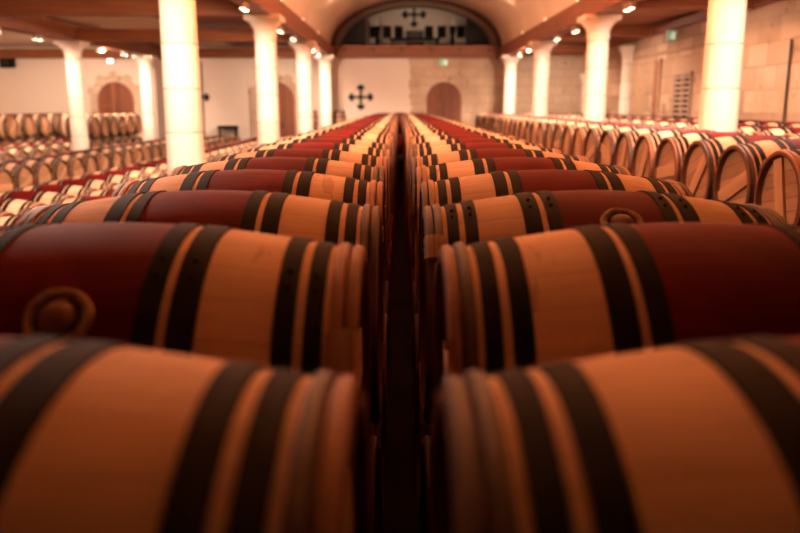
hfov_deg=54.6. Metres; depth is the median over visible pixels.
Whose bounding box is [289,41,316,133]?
stone column
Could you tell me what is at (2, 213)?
wine barrel
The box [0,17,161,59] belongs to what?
timber beam
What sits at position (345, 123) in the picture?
wine barrel
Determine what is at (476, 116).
wine barrel
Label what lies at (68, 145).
wine barrel
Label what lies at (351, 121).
wine barrel
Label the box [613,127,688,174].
wine barrel
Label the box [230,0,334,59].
timber beam
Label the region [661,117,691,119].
wine barrel
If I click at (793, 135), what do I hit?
wine barrel
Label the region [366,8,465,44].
wall
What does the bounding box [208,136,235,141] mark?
wine barrel
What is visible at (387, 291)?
wine barrel
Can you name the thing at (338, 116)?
wine barrel
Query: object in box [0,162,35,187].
wine barrel
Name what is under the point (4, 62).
loudspeaker
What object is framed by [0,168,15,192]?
wine barrel
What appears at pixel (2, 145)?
wine barrel
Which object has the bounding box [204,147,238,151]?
wine barrel
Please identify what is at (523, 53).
timber beam
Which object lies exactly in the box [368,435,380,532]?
wine barrel
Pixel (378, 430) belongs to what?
wine barrel
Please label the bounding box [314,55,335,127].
stone column
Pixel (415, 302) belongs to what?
wine barrel
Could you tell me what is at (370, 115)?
wine barrel
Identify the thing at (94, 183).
wine barrel
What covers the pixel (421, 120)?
wine barrel
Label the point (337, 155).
wine barrel
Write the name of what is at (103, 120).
wine barrel
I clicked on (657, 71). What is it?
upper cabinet
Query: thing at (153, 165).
wine barrel
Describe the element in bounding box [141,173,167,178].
wine barrel
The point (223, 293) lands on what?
wine barrel
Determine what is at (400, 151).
barrels
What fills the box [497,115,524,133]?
wine barrel
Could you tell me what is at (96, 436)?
wine barrel
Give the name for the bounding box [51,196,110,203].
wine barrel
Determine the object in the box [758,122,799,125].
wine barrel
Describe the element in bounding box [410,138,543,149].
wine barrel
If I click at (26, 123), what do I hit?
wine barrel
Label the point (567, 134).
wine barrel
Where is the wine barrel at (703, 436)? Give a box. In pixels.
[430,336,799,532]
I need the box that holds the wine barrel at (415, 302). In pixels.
[411,281,418,386]
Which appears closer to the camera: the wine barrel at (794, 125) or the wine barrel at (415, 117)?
the wine barrel at (794, 125)
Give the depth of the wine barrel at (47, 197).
8.51 m
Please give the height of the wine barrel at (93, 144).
0.697 m
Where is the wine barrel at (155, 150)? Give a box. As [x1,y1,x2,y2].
[126,143,160,158]
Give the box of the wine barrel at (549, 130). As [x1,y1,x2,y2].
[544,120,589,148]
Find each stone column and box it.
[53,41,89,150]
[131,55,157,140]
[159,0,204,176]
[243,14,284,145]
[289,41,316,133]
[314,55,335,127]
[499,55,521,114]
[527,41,557,116]
[577,14,621,121]
[698,0,746,131]
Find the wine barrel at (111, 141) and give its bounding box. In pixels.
[100,138,118,144]
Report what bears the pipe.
attached to the wall at (36, 85)
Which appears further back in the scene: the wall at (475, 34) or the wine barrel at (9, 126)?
the wall at (475, 34)
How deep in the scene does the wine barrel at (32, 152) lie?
17.86 m
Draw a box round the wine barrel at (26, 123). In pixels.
[3,114,34,138]
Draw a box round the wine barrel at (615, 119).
[605,118,638,121]
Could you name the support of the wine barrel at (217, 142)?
on the rail
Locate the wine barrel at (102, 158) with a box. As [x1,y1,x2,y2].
[60,150,110,171]
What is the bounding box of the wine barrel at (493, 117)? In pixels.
[491,115,504,130]
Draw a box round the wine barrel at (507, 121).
[504,116,537,135]
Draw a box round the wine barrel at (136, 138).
[126,136,141,141]
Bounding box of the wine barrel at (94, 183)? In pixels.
[39,179,118,189]
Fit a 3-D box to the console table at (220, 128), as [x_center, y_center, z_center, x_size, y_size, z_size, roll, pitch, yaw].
[-5.950,-4.375,26.923,0.660,1.015,0.400,0,12,0]
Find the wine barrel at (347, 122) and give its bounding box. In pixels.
[330,122,395,127]
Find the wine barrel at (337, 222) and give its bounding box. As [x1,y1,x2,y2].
[15,190,383,424]
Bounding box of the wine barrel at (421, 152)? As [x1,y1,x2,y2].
[409,142,561,244]
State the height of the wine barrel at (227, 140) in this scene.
0.698 m
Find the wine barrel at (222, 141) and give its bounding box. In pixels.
[203,137,225,143]
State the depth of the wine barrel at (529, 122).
14.42 m
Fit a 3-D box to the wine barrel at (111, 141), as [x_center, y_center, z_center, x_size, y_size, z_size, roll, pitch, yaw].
[-8.862,-3.449,22.897,0.950,0.699,0.699,0,12,0]
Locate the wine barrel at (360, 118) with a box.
[347,118,396,121]
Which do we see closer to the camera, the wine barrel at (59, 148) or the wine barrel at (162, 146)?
the wine barrel at (59, 148)
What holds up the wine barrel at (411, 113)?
on the barrels at (400, 151)
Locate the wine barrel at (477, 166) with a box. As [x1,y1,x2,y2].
[414,157,631,299]
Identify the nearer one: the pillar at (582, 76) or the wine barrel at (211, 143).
the wine barrel at (211, 143)
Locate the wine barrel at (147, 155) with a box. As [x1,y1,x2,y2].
[111,144,151,161]
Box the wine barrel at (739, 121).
[738,120,759,122]
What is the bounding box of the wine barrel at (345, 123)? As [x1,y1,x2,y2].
[324,123,394,127]
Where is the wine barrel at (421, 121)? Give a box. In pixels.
[405,121,466,124]
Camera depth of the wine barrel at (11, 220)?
6.64 m
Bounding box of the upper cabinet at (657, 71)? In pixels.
[651,59,661,115]
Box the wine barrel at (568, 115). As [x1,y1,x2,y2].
[556,115,582,117]
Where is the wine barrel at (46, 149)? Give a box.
[16,145,56,154]
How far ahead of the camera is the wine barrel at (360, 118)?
14.57 m
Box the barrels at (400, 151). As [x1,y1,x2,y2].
[386,134,414,346]
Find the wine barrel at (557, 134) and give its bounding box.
[552,121,600,150]
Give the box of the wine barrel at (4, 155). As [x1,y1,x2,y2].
[0,151,14,160]
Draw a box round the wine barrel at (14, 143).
[4,142,33,145]
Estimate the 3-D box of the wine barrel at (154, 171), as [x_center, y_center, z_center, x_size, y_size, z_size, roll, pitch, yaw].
[-4.155,-1.222,12.176,0.950,0.698,0.698,0,12,0]
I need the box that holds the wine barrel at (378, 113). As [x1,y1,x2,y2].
[378,113,398,135]
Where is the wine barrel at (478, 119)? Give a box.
[477,113,500,127]
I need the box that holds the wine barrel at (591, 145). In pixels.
[584,124,647,162]
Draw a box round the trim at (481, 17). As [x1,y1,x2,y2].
[330,0,501,46]
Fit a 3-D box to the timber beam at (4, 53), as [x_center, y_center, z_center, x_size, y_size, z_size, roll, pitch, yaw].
[-11.270,-7.136,25.992,5.460,0.290,0.300,0,12,0]
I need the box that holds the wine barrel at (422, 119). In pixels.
[404,119,459,125]
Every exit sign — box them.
[439,58,447,66]
[666,30,675,41]
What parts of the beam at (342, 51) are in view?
sill, rail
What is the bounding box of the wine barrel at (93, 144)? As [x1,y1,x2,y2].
[89,141,100,147]
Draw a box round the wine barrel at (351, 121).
[336,121,396,162]
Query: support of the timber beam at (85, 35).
attached to the timber beam at (293, 24)
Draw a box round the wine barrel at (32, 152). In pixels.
[6,146,43,156]
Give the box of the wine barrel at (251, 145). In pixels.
[219,143,254,146]
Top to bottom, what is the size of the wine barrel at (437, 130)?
0.699 m
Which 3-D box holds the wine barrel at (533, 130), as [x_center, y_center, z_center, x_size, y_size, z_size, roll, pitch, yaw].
[2.834,-2.280,13.818,0.950,0.696,0.696,0,12,0]
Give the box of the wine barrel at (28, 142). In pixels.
[17,141,43,143]
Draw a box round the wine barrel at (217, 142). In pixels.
[204,138,219,145]
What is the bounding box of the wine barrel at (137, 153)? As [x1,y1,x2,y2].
[104,145,142,162]
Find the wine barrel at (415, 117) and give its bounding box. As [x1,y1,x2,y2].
[403,117,443,148]
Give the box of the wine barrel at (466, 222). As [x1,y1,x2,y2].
[420,190,788,424]
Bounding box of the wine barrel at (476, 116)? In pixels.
[475,113,486,126]
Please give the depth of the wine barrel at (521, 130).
15.06 m
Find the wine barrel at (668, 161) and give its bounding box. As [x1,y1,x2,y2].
[653,132,752,181]
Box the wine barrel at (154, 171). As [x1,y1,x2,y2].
[102,166,166,174]
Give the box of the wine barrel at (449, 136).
[407,134,525,213]
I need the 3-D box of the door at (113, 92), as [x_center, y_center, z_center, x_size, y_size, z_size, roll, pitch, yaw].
[-9.850,-5.339,27.029,1.960,2.860,0.100,0,12,0]
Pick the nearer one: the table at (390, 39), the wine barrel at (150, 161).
the wine barrel at (150, 161)
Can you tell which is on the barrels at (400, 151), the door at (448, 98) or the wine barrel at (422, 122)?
the wine barrel at (422, 122)
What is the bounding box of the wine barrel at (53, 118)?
[36,113,59,135]
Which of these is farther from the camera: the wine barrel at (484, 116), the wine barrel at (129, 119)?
the wine barrel at (129, 119)
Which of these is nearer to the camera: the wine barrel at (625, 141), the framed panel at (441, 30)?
the wine barrel at (625, 141)
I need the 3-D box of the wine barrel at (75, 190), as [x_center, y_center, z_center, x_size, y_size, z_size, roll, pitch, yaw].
[-4.149,-0.645,9.396,0.960,0.700,0.702,0,12,0]
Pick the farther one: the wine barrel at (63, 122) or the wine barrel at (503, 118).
the wine barrel at (63, 122)
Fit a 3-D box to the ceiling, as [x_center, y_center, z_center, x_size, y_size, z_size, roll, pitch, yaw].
[-4.025,-5.705,13.573,20.750,1.750,26.900,0,12,0]
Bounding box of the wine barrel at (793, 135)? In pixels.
[782,132,799,137]
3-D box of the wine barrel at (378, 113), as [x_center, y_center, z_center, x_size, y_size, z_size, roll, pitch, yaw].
[-0.492,-4.198,23.048,0.950,0.697,0.697,0,12,0]
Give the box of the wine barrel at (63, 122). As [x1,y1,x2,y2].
[57,114,99,138]
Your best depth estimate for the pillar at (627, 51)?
21.24 m
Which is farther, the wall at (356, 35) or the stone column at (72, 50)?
the wall at (356, 35)
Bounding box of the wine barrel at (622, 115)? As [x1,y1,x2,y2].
[615,115,638,116]
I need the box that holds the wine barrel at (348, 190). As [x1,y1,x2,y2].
[111,169,385,342]
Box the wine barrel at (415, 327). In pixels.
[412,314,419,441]
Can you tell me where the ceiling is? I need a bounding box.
[0,0,702,46]
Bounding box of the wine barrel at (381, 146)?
[258,138,391,226]
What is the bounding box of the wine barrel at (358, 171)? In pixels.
[169,157,386,282]
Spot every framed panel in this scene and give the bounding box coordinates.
[369,26,375,37]
[383,26,390,37]
[394,26,402,37]
[425,26,432,37]
[437,26,445,37]
[456,26,464,37]
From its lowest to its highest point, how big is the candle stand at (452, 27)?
1.270 m
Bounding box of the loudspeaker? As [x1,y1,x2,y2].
[0,58,15,67]
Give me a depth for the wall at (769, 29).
14.12 m
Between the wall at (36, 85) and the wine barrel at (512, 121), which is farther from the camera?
the wall at (36, 85)
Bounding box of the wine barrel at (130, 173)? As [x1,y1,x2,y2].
[84,170,152,178]
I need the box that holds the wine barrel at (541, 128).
[536,119,570,146]
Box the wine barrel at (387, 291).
[385,281,390,374]
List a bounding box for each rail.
[0,135,59,141]
[89,134,136,140]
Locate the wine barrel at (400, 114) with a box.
[393,113,407,133]
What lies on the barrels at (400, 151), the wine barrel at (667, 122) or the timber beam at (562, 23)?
the wine barrel at (667, 122)
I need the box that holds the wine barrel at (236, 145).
[212,144,250,147]
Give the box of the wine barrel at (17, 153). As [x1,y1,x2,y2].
[0,148,29,158]
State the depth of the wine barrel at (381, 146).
5.52 m
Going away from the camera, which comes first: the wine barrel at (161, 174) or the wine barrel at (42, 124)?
the wine barrel at (161, 174)
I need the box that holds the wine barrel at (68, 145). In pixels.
[44,142,71,150]
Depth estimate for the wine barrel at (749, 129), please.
8.89 m
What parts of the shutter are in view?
rail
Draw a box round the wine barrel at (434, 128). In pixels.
[405,127,493,142]
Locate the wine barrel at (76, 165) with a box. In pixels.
[33,155,85,176]
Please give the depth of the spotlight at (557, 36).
17.30 m
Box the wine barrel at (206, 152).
[204,151,224,155]
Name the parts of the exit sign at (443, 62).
panel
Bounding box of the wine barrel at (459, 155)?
[410,148,589,267]
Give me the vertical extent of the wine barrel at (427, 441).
0.700 m
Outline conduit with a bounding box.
[782,39,792,121]
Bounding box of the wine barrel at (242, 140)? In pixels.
[230,140,256,142]
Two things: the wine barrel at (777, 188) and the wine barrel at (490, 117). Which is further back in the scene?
the wine barrel at (490, 117)
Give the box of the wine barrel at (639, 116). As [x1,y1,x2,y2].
[632,116,655,117]
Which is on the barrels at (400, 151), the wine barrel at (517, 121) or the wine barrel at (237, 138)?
the wine barrel at (517, 121)
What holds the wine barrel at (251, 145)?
on the rail
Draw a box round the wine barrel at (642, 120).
[623,119,660,123]
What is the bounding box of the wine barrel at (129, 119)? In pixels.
[113,113,133,134]
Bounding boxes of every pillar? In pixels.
[579,73,584,112]
[619,45,634,114]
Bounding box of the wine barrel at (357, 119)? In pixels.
[342,119,395,122]
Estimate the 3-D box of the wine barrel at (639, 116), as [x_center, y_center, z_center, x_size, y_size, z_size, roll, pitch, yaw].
[5.589,-3.038,17.467,0.950,0.700,0.700,0,12,0]
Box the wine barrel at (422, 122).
[404,122,469,165]
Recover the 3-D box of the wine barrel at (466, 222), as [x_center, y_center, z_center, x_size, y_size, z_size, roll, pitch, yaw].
[0.539,0.135,2.193,0.960,0.700,0.700,0,12,0]
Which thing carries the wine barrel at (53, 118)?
on the wine barrel
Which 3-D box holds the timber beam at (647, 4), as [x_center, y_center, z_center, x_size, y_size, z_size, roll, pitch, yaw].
[5.020,-4.671,13.686,2.460,0.260,0.240,0,12,0]
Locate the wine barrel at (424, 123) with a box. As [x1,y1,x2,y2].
[405,123,474,129]
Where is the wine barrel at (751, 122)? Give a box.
[738,121,780,124]
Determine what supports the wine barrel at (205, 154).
on the rail
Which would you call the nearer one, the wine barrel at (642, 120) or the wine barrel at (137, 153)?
the wine barrel at (642, 120)
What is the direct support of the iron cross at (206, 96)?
attached to the wall at (36, 85)
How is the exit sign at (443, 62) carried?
attached to the wall at (36, 85)
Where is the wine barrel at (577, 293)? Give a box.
[433,222,799,433]
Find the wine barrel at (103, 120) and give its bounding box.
[87,114,108,137]
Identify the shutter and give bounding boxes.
[671,71,693,117]
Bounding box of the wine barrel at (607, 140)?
[598,126,664,165]
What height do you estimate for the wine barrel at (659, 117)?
0.700 m
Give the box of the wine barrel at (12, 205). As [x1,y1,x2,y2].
[0,198,46,214]
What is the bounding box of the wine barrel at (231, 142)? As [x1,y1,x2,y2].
[224,142,257,144]
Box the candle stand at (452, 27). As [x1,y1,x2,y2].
[449,19,455,44]
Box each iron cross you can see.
[201,93,209,100]
[348,84,372,109]
[402,8,425,26]
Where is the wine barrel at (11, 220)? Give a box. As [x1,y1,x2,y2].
[0,214,23,225]
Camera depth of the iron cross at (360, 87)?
26.91 m
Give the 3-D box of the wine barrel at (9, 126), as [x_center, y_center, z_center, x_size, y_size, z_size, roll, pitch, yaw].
[-10.895,-3.754,20.914,0.950,0.697,0.697,0,12,0]
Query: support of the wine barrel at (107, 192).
on the rail
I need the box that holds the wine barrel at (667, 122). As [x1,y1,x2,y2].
[648,121,694,125]
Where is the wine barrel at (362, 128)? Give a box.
[306,127,394,185]
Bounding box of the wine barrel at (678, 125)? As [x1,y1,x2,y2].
[664,122,697,127]
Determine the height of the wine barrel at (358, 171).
0.700 m
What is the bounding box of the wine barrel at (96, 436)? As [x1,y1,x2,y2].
[0,336,369,532]
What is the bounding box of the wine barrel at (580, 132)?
[572,123,627,155]
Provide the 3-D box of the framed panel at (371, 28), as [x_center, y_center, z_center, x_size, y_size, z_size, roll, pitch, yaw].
[-1.020,-9.114,30.106,0.330,0.450,0.040,0,12,0]
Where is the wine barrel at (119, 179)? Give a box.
[64,174,137,184]
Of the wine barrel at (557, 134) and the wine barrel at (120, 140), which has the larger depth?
the wine barrel at (120, 140)
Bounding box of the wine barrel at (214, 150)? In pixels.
[204,149,232,153]
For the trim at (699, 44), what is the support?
attached to the wall at (769, 29)
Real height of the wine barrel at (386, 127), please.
0.700 m
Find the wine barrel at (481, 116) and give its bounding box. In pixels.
[479,114,489,127]
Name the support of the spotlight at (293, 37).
attached to the timber beam at (293, 24)
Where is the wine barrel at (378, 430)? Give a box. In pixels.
[371,364,385,521]
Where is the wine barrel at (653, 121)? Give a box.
[635,120,678,124]
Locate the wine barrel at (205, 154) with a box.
[204,153,217,157]
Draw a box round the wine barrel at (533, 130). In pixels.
[530,119,572,143]
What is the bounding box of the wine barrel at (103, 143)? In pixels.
[90,139,110,146]
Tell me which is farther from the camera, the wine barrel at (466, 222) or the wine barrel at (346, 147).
the wine barrel at (346, 147)
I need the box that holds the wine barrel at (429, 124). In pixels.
[406,124,481,129]
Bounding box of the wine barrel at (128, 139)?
[118,137,134,142]
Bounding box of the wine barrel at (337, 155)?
[209,148,388,267]
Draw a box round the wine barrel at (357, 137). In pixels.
[276,134,393,214]
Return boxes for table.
[217,126,238,135]
[389,38,439,44]
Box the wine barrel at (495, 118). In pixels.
[493,115,510,133]
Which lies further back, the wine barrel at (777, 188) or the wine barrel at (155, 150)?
the wine barrel at (155, 150)
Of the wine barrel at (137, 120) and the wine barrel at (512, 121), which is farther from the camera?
the wine barrel at (137, 120)
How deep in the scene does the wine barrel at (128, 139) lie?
24.11 m
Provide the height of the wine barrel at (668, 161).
0.699 m
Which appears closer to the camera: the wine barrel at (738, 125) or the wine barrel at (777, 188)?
the wine barrel at (777, 188)
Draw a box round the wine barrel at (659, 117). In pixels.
[652,117,678,118]
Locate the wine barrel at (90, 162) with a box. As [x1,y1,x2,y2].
[46,152,98,172]
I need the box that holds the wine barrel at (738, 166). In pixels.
[713,138,799,204]
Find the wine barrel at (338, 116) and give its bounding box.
[332,111,345,124]
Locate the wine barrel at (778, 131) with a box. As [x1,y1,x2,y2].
[750,127,799,135]
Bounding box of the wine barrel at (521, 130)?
[518,117,545,139]
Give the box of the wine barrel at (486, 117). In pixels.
[484,114,500,130]
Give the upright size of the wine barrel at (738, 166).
0.700 m
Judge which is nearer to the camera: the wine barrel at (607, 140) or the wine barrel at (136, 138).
the wine barrel at (607, 140)
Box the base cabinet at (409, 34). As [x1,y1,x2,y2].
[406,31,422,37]
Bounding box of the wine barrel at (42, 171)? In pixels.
[0,159,53,184]
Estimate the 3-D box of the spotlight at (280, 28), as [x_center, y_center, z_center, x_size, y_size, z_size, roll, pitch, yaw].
[-2.400,-4.760,15.557,0.120,0.108,0.400,0,12,0]
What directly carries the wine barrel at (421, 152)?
on the barrels at (400, 151)
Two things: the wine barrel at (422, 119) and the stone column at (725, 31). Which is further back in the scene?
the wine barrel at (422, 119)
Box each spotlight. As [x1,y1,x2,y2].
[32,34,43,40]
[96,47,104,51]
[239,1,249,10]
[277,26,283,32]
[290,34,296,40]
[553,34,560,40]
[571,26,579,32]
[623,1,635,10]
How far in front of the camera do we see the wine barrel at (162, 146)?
20.49 m
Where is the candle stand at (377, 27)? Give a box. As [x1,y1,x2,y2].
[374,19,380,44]
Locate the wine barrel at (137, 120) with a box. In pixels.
[123,113,141,133]
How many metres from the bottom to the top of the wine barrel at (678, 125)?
0.699 m
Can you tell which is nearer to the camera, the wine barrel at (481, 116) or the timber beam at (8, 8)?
the timber beam at (8, 8)
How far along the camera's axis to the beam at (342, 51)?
26.36 m
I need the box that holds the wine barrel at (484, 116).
[482,114,494,128]
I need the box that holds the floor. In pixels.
[380,155,420,532]
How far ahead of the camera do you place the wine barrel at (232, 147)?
18.27 m
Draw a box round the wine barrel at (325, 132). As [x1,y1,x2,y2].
[287,131,392,139]
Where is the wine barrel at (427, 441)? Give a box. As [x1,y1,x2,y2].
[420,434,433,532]
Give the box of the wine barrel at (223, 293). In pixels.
[0,222,370,514]
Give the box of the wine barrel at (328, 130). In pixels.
[297,129,393,147]
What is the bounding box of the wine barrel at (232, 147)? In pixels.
[205,146,243,149]
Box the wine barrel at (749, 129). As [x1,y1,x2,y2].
[737,126,789,133]
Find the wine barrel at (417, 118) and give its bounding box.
[404,118,453,120]
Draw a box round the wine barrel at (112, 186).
[102,185,118,189]
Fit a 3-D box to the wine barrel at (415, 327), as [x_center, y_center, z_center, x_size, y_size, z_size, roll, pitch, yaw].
[0.540,0.533,3.728,0.960,0.700,0.703,0,12,0]
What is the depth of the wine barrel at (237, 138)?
25.11 m
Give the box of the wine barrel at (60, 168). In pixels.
[11,157,69,180]
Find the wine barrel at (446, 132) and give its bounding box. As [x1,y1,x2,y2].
[409,131,514,139]
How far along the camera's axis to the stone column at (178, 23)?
8.37 m
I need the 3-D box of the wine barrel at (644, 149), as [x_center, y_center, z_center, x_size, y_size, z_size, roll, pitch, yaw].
[2.843,-0.995,7.633,0.960,0.700,0.702,0,12,0]
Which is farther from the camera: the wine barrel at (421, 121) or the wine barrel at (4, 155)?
the wine barrel at (4, 155)
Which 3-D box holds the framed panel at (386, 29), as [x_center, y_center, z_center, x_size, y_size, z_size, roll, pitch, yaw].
[-0.500,-9.114,30.106,0.330,0.450,0.040,0,12,0]
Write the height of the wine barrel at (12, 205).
0.700 m
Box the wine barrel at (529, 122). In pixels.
[524,118,562,142]
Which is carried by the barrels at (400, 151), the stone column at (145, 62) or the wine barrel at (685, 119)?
the wine barrel at (685, 119)
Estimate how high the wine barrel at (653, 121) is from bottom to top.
0.700 m
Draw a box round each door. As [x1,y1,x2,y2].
[87,71,142,140]
[248,71,296,137]
[417,71,471,124]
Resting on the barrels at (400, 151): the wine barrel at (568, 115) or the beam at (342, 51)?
the wine barrel at (568, 115)
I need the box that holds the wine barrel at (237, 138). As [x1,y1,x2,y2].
[215,135,239,140]
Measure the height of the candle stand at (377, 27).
1.270 m
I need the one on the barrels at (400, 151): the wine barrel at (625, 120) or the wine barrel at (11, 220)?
the wine barrel at (625, 120)
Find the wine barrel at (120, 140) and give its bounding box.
[109,137,126,143]
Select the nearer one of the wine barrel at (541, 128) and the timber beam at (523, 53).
the wine barrel at (541, 128)
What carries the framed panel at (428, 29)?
attached to the wall at (434, 17)
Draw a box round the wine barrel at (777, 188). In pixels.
[754,147,799,225]
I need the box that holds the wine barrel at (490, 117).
[488,114,512,130]
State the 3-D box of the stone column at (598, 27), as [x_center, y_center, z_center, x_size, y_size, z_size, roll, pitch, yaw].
[3.530,-2.845,14.065,0.640,3.250,0.640,0,12,0]
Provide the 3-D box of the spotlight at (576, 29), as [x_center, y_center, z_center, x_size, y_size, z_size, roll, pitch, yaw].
[3.530,-4.760,15.557,0.120,0.108,0.400,0,12,0]
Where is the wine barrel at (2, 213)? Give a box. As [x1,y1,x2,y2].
[0,211,14,216]
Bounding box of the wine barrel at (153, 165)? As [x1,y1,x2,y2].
[119,163,166,169]
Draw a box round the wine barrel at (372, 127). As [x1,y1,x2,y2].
[314,125,395,139]
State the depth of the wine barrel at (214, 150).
16.87 m
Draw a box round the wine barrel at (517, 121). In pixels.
[514,117,549,138]
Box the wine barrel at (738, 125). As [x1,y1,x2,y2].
[737,124,761,127]
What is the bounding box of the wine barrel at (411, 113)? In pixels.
[401,113,421,135]
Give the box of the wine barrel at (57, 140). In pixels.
[44,139,63,141]
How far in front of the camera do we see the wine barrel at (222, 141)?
23.05 m
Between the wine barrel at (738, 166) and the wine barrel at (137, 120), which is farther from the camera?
the wine barrel at (137, 120)
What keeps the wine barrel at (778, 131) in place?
on the barrels at (400, 151)
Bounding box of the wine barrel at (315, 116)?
[313,111,317,129]
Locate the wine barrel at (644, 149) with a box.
[632,129,718,177]
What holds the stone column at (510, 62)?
on the floor
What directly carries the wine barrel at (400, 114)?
on the barrels at (400, 151)
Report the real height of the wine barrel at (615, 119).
0.697 m
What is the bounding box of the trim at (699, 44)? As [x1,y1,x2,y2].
[633,42,704,59]
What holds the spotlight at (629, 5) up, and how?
attached to the timber beam at (562, 23)
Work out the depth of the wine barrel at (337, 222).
2.00 m
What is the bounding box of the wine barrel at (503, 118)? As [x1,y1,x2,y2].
[500,116,517,135]
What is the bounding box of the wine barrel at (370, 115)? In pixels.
[363,115,397,141]
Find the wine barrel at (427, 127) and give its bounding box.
[405,125,486,180]
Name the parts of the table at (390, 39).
panel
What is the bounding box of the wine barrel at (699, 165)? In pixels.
[681,135,791,199]
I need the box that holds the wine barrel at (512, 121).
[509,116,535,135]
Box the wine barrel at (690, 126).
[681,125,697,128]
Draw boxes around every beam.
[0,0,250,16]
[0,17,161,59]
[0,49,132,57]
[75,29,291,41]
[158,48,315,57]
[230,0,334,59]
[336,45,495,57]
[498,0,644,59]
[522,52,583,55]
[526,44,586,51]
[561,26,653,36]
[609,0,781,47]
[630,0,755,9]
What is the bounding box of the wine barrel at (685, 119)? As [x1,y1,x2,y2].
[678,118,698,120]
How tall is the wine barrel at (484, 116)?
0.697 m
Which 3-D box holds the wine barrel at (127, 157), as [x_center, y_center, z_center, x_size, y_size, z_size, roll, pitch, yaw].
[-6.719,-2.406,17.874,0.950,0.700,0.700,0,12,0]
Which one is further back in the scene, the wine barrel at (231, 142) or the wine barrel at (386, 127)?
the wine barrel at (231, 142)
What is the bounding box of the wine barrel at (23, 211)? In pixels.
[16,207,35,214]
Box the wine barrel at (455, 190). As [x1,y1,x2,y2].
[418,169,693,329]
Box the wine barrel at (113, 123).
[96,113,117,136]
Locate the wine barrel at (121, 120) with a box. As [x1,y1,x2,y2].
[100,113,125,135]
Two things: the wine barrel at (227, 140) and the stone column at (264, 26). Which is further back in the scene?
the wine barrel at (227, 140)
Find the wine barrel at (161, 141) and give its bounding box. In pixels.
[140,140,165,142]
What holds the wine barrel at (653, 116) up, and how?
on the barrels at (400, 151)
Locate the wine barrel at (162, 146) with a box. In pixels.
[133,141,166,156]
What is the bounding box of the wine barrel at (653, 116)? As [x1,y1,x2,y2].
[639,116,666,118]
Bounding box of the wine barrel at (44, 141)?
[33,140,55,142]
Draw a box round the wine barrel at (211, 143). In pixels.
[204,140,214,146]
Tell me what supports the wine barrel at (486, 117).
on the barrels at (400, 151)
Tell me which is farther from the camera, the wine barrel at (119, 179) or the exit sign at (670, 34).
the exit sign at (670, 34)
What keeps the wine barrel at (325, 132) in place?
on the barrels at (400, 151)
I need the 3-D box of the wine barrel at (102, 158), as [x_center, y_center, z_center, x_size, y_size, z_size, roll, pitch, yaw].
[-6.733,-2.117,16.484,0.950,0.699,0.699,0,12,0]
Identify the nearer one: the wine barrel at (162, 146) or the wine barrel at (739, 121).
the wine barrel at (739, 121)
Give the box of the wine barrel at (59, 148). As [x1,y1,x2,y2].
[34,144,68,152]
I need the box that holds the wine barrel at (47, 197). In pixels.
[0,191,74,203]
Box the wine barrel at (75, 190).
[13,184,99,196]
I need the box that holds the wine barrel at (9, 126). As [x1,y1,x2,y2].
[0,114,18,139]
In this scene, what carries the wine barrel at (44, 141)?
on the rail
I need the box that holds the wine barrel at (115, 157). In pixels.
[83,149,122,167]
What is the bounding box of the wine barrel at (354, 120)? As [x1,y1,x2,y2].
[339,120,395,123]
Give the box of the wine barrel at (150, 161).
[133,160,166,163]
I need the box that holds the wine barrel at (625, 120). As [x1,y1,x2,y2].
[611,119,641,122]
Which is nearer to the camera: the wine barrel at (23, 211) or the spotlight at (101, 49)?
the wine barrel at (23, 211)
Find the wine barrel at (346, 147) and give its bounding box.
[238,142,390,244]
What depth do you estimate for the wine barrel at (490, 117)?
20.59 m
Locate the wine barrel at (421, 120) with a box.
[405,120,460,123]
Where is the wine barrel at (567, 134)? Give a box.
[561,122,613,154]
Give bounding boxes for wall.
[0,47,584,139]
[342,18,365,44]
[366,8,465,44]
[467,19,489,44]
[584,0,799,121]
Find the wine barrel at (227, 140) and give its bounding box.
[209,136,230,142]
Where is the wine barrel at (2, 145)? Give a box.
[0,144,20,146]
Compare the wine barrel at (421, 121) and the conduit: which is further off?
the conduit
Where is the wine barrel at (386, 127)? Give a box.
[320,124,395,175]
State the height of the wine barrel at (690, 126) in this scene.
0.699 m
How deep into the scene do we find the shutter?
17.32 m
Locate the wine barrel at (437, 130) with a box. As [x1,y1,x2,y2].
[406,129,501,194]
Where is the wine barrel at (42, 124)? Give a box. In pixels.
[22,114,49,137]
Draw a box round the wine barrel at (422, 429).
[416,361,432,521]
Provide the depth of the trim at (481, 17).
26.31 m
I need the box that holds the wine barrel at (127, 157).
[90,147,133,164]
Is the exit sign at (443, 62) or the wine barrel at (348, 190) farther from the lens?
the exit sign at (443, 62)
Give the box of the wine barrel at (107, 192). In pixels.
[79,189,114,196]
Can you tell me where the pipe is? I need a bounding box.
[200,61,204,136]
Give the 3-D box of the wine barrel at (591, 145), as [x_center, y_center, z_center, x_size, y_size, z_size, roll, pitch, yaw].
[2.840,-1.424,9.695,0.960,0.700,0.702,0,12,0]
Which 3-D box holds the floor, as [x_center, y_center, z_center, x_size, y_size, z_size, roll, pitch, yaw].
[-3.500,-1.032,13.574,21.500,0.100,30.000,0,12,0]
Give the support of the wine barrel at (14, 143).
on the rail
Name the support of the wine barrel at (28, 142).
on the rail
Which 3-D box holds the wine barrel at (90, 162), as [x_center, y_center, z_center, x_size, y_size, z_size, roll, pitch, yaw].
[-6.731,-1.973,15.789,0.955,0.696,0.699,0,12,1]
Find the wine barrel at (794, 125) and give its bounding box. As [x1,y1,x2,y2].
[786,123,799,126]

